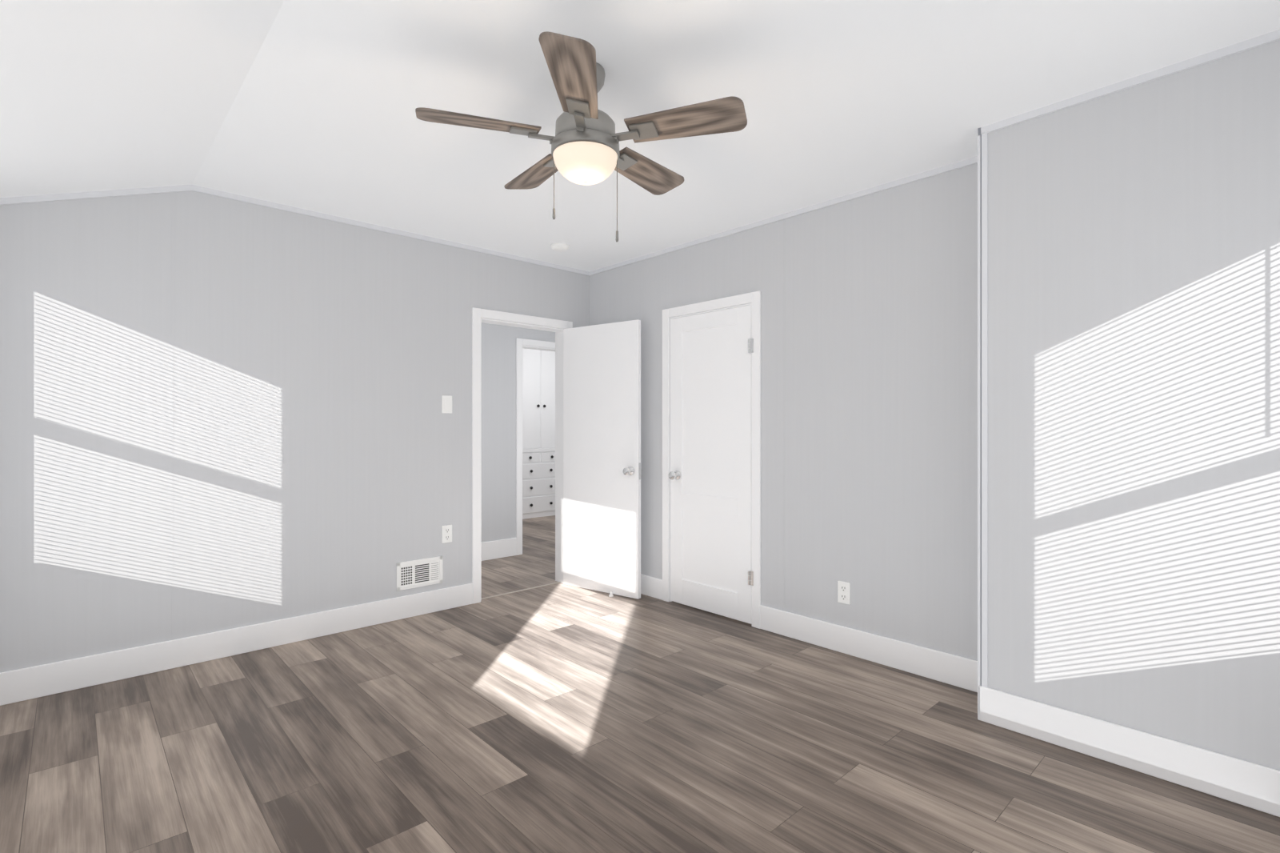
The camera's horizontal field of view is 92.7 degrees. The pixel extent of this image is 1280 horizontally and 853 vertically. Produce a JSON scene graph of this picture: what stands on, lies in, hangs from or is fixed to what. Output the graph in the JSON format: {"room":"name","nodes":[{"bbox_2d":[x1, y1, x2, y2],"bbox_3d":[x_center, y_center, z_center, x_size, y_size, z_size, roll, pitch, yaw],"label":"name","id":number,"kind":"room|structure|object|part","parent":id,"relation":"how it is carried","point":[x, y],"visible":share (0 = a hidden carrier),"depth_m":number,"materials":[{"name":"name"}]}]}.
{"room":"empty bedroom","nodes":[
{"label":"empty bedroom","id":0,"kind":"room"},
{"bbox_2d":[0,184,191,204],"bbox_3d":[-2.690,-1.075,2.858,0.960,0.370,0.012,0,0,-43],"label":"crown molding","id":1,"kind":"structure","parent":0,"point":[59,197],"depth_m":2.92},
{"bbox_2d":[0,0,283,197],"bbox_3d":[-1.291,-1.103,1.211,1.160,0.513,4.570,0,0,-43],"label":"ceiling","id":2,"kind":"structure","parent":0,"point":[96,95],"depth_m":2.04,"materials":[{"name":"white paint"}]},
{"bbox_2d":[0,190,589,672],"bbox_3d":[-1.737,-0.010,3.837,3.750,2.500,0.120,0,0,-43],"label":"wall","id":3,"kind":"structure","parent":0,"point":[316,453],"depth_m":3.29,"materials":[{"name":"grey paint"}]},
{"bbox_2d":[396,556,442,591],"bbox_3d":[-1.447,0.965,4.020,0.309,0.180,0.006,0,0,-43],"label":"air vent","id":4,"kind":"object","parent":3,"relation":"in","point":[413,574],"visible":1,"depth_m":4.01,"materials":[{"name":"white metal"}]},
{"bbox_2d":[441,395,451,413],"bbox_3d":[-1.310,-0.150,4.147,0.074,0.120,0.008,0,0,-43],"label":"switch plate","id":5,"kind":"object","parent":3,"relation":"attached to","point":[446,400],"visible":1,"depth_m":4.14,"materials":[{"name":"white plastic"}]},
{"bbox_2d":[441,524,451,543],"bbox_3d":[-1.310,0.730,4.147,0.072,0.118,0.008,0,0,-43],"label":"outlet","id":6,"kind":"object","parent":3,"relation":"attached to","point":[446,530],"visible":1,"depth_m":4.14,"materials":[{"name":"white plastic"}]},
{"bbox_2d":[171,192,784,639],"bbox_3d":[-0.850,-0.069,3.889,3.301,2.327,1.031,0,0,-9],"label":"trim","id":7,"kind":"structure","parent":3,"relation":"attached to","point":[172,193],"depth_m":3.14,"materials":[{"name":"grey paint"}]},
{"bbox_2d":[563,319,641,599],"bbox_3d":[-0.314,0.234,4.558,0.732,1.995,0.176,0,0,30],"label":"entry door","id":8,"kind":"structure","parent":3,"relation":"in","point":[602,470],"depth_m":4.55,"materials":[{"name":"white paint"},{"name":"chrome"}]},
{"bbox_3d":[-0.087,0.320,4.369,0.078,0.066,0.072,0,0,-43],"label":"knob","id":9,"kind":"part","parent":8,"relation":"part of","materials":[{"name":"silver metal"}]},
{"bbox_2d":[481,322,555,542],"bbox_3d":[-0.972,-0.010,6.178,5.200,2.500,0.120,0,0,-43],"label":"wall","id":10,"kind":"structure","parent":0,"point":[498,342],"depth_m":5.77,"materials":[{"name":"grey paint"}]},
{"bbox_2d":[481,537,516,560],"bbox_3d":[-0.566,1.155,5.742,5.200,0.170,1.070,0,0,-43],"label":"baseboard","id":11,"kind":"structure","parent":10,"relation":"attached to","point":[497,549],"depth_m":5.75,"materials":[{"name":"white wood"}]},
{"bbox_2d":[516,337,555,555],"bbox_3d":[-0.857,0.194,6.274,1.024,2.092,0.137,0,0,-43],"label":"door frame","id":12,"kind":"structure","parent":10,"relation":"attached to","point":[526,343],"depth_m":5.89,"materials":[{"name":"white wood"}]},
{"bbox_2d":[0,515,1279,852],"bbox_3d":[-0.411,1.290,4.513,6.850,0.100,8.200,0,0,-43],"label":"floor","id":13,"kind":"structure","parent":0,"point":[558,718],"depth_m":2.30,"materials":[{"name":"brown wood"}]},
{"bbox_2d":[481,581,560,599],"bbox_3d":[-0.898,1.238,4.610,0.716,0.004,0.018,0,0,-43],"label":"threshold","id":14,"kind":"object","parent":13,"relation":"on","point":[558,582],"depth_m":4.60,"materials":[{"name":"wood"}]},
{"bbox_2d":[522,348,555,519],"bbox_3d":[-1.515,0.030,8.519,2.200,2.420,0.535,0,0,-43],"label":"tall cabinet","id":15,"kind":"object","parent":13,"relation":"on","point":[538,366],"visible":0.24,"depth_m":8.33,"materials":[{"name":"white wood"}]},
{"bbox_2d":[608,591,613,596],"bbox_3d":[-0.211,1.224,4.461,0.034,0.033,0.034,0,0,-43],"label":"door stop","id":16,"kind":"object","parent":13,"relation":"on","point":[610,594],"visible":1,"depth_m":4.45,"materials":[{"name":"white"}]},
{"bbox_2d":[192,0,1279,271],"bbox_3d":[-0.005,-1.310,4.891,5.740,0.100,8.200,0,0,-43],"label":"ceiling","id":17,"kind":"structure","parent":0,"point":[839,98],"depth_m":2.31,"materials":[{"name":"white paint"}]},
{"bbox_2d":[551,243,568,251],"bbox_3d":[-0.558,-1.243,4.253,0.124,0.034,0.124,0,0,-43],"label":"smoke detector","id":18,"kind":"object","parent":17,"relation":"attached to","point":[559,247],"visible":1,"depth_m":4.21,"materials":[{"name":"white plastic"}]},
{"bbox_2d":[415,31,747,241],"bbox_3d":[-0.198,-0.958,2.193,1.094,0.605,1.083,0,0,-43],"label":"fan","id":19,"kind":"object","parent":17,"relation":"hanging from","point":[585,146],"visible":1,"depth_m":2.06,"materials":[{"name":"brown wood"}]},
{"bbox_3d":[-0.541,-1.022,2.053,0.400,0.006,0.156,0,13,-18],"label":"blade","id":20,"kind":"part","parent":19,"relation":"part of","materials":[{"name":"brown wood"}]},
{"bbox_3d":[-0.407,-1.022,2.461,0.156,0.006,0.400,-16,9,-35],"label":"blade","id":21,"kind":"part","parent":19,"relation":"part of","materials":[{"name":"brown wood"}]},
{"bbox_3d":[-0.305,-0.855,2.165,0.010,0.240,0.011,0,0,-43],"label":"chain","id":22,"kind":"part","parent":19,"relation":"part of","materials":[{"name":"silver metal"}]},
{"bbox_3d":[-0.195,-1.022,1.800,0.156,0.006,0.400,13,0,0],"label":"blade","id":23,"kind":"part","parent":19,"relation":"part of","materials":[{"name":"brown wood"}]},
{"bbox_3d":[-0.193,-0.912,2.165,0.228,0.093,0.228,0,0,-43],"label":"lamp shade","id":24,"kind":"part","parent":19,"relation":"part of","materials":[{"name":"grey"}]},
{"bbox_3d":[-0.081,-0.815,2.165,0.010,0.320,0.011,0,0,-43],"label":"chain","id":25,"kind":"part","parent":19,"relation":"part of","materials":[{"name":"silver metal"}]},
{"bbox_3d":[0.022,-1.022,2.459,0.156,0.006,0.400,-16,-9,35],"label":"blade","id":26,"kind":"part","parent":19,"relation":"part of","materials":[{"name":"brown wood"}]},
{"bbox_3d":[0.153,-1.022,2.051,0.400,0.006,0.156,0,-13,18],"label":"blade","id":27,"kind":"part","parent":19,"relation":"part of","materials":[{"name":"brown wood"}]},
{"bbox_2d":[589,163,977,660],"bbox_3d":[0.665,-0.010,3.923,0.120,2.500,3.030,0,0,-43],"label":"wall","id":28,"kind":"structure","parent":0,"point":[881,287],"depth_m":3.29,"materials":[{"name":"grey paint"}]},
{"bbox_2d":[472,290,760,628],"bbox_3d":[-0.162,0.204,4.410,2.118,2.072,0.815,0,0,15],"label":"trim","id":29,"kind":"structure","parent":28,"relation":"attached to","point":[753,298],"depth_m":4.29,"materials":[{"name":"white wood"}]},
{"bbox_2d":[668,304,753,623],"bbox_3d":[0.451,0.236,4.032,0.106,1.987,0.724,0,0,-43],"label":"closet door","id":30,"kind":"structure","parent":28,"relation":"in","point":[710,475],"depth_m":4.04,"materials":[{"name":"white wood"}]},
{"bbox_3d":[0.236,0.340,4.237,0.071,0.066,0.066,0,0,-43],"label":"knob","id":31,"kind":"part","parent":30,"relation":"part of","materials":[{"name":"silver metal"}]},
{"bbox_2d":[837,580,850,604],"bbox_3d":[1.117,0.910,3.344,0.008,0.118,0.072,0,0,-43],"label":"outlet","id":32,"kind":"object","parent":28,"relation":"attached to","point":[843,587],"visible":1,"depth_m":3.34,"materials":[{"name":"white plastic"}]},
{"bbox_2d":[977,132,987,687],"bbox_3d":[1.457,-0.069,2.586,0.035,2.327,0.038,0,0,-43],"label":"trim","id":33,"kind":"structure","parent":0,"point":[982,139],"depth_m":2.57,"materials":[{"name":"grey paint"}]},
{"bbox_2d":[988,40,1279,770],"bbox_3d":[2.037,-0.010,2.243,0.405,2.500,1.300,0,0,-43],"label":"wall","id":34,"kind":"structure","parent":0,"point":[1134,233],"depth_m":2.20,"materials":[{"name":"grey paint"}]},
{"bbox_2d":[0,573,1279,816],"bbox_3d":[-0.262,1.167,2.191,3.600,0.145,4.300,0,0,-43],"label":"baseboard","id":35,"kind":"structure","parent":34,"relation":"attached to","point":[1251,785],"depth_m":2.91,"materials":[{"name":"white wood"}]},
{"bbox_2d":[192,29,1279,275],"bbox_3d":[0.089,-1.246,2.518,2.640,0.028,4.300,0,0,-43],"label":"crown molding","id":36,"kind":"structure","parent":34,"relation":"attached to","point":[1274,36],"depth_m":3.19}
]}

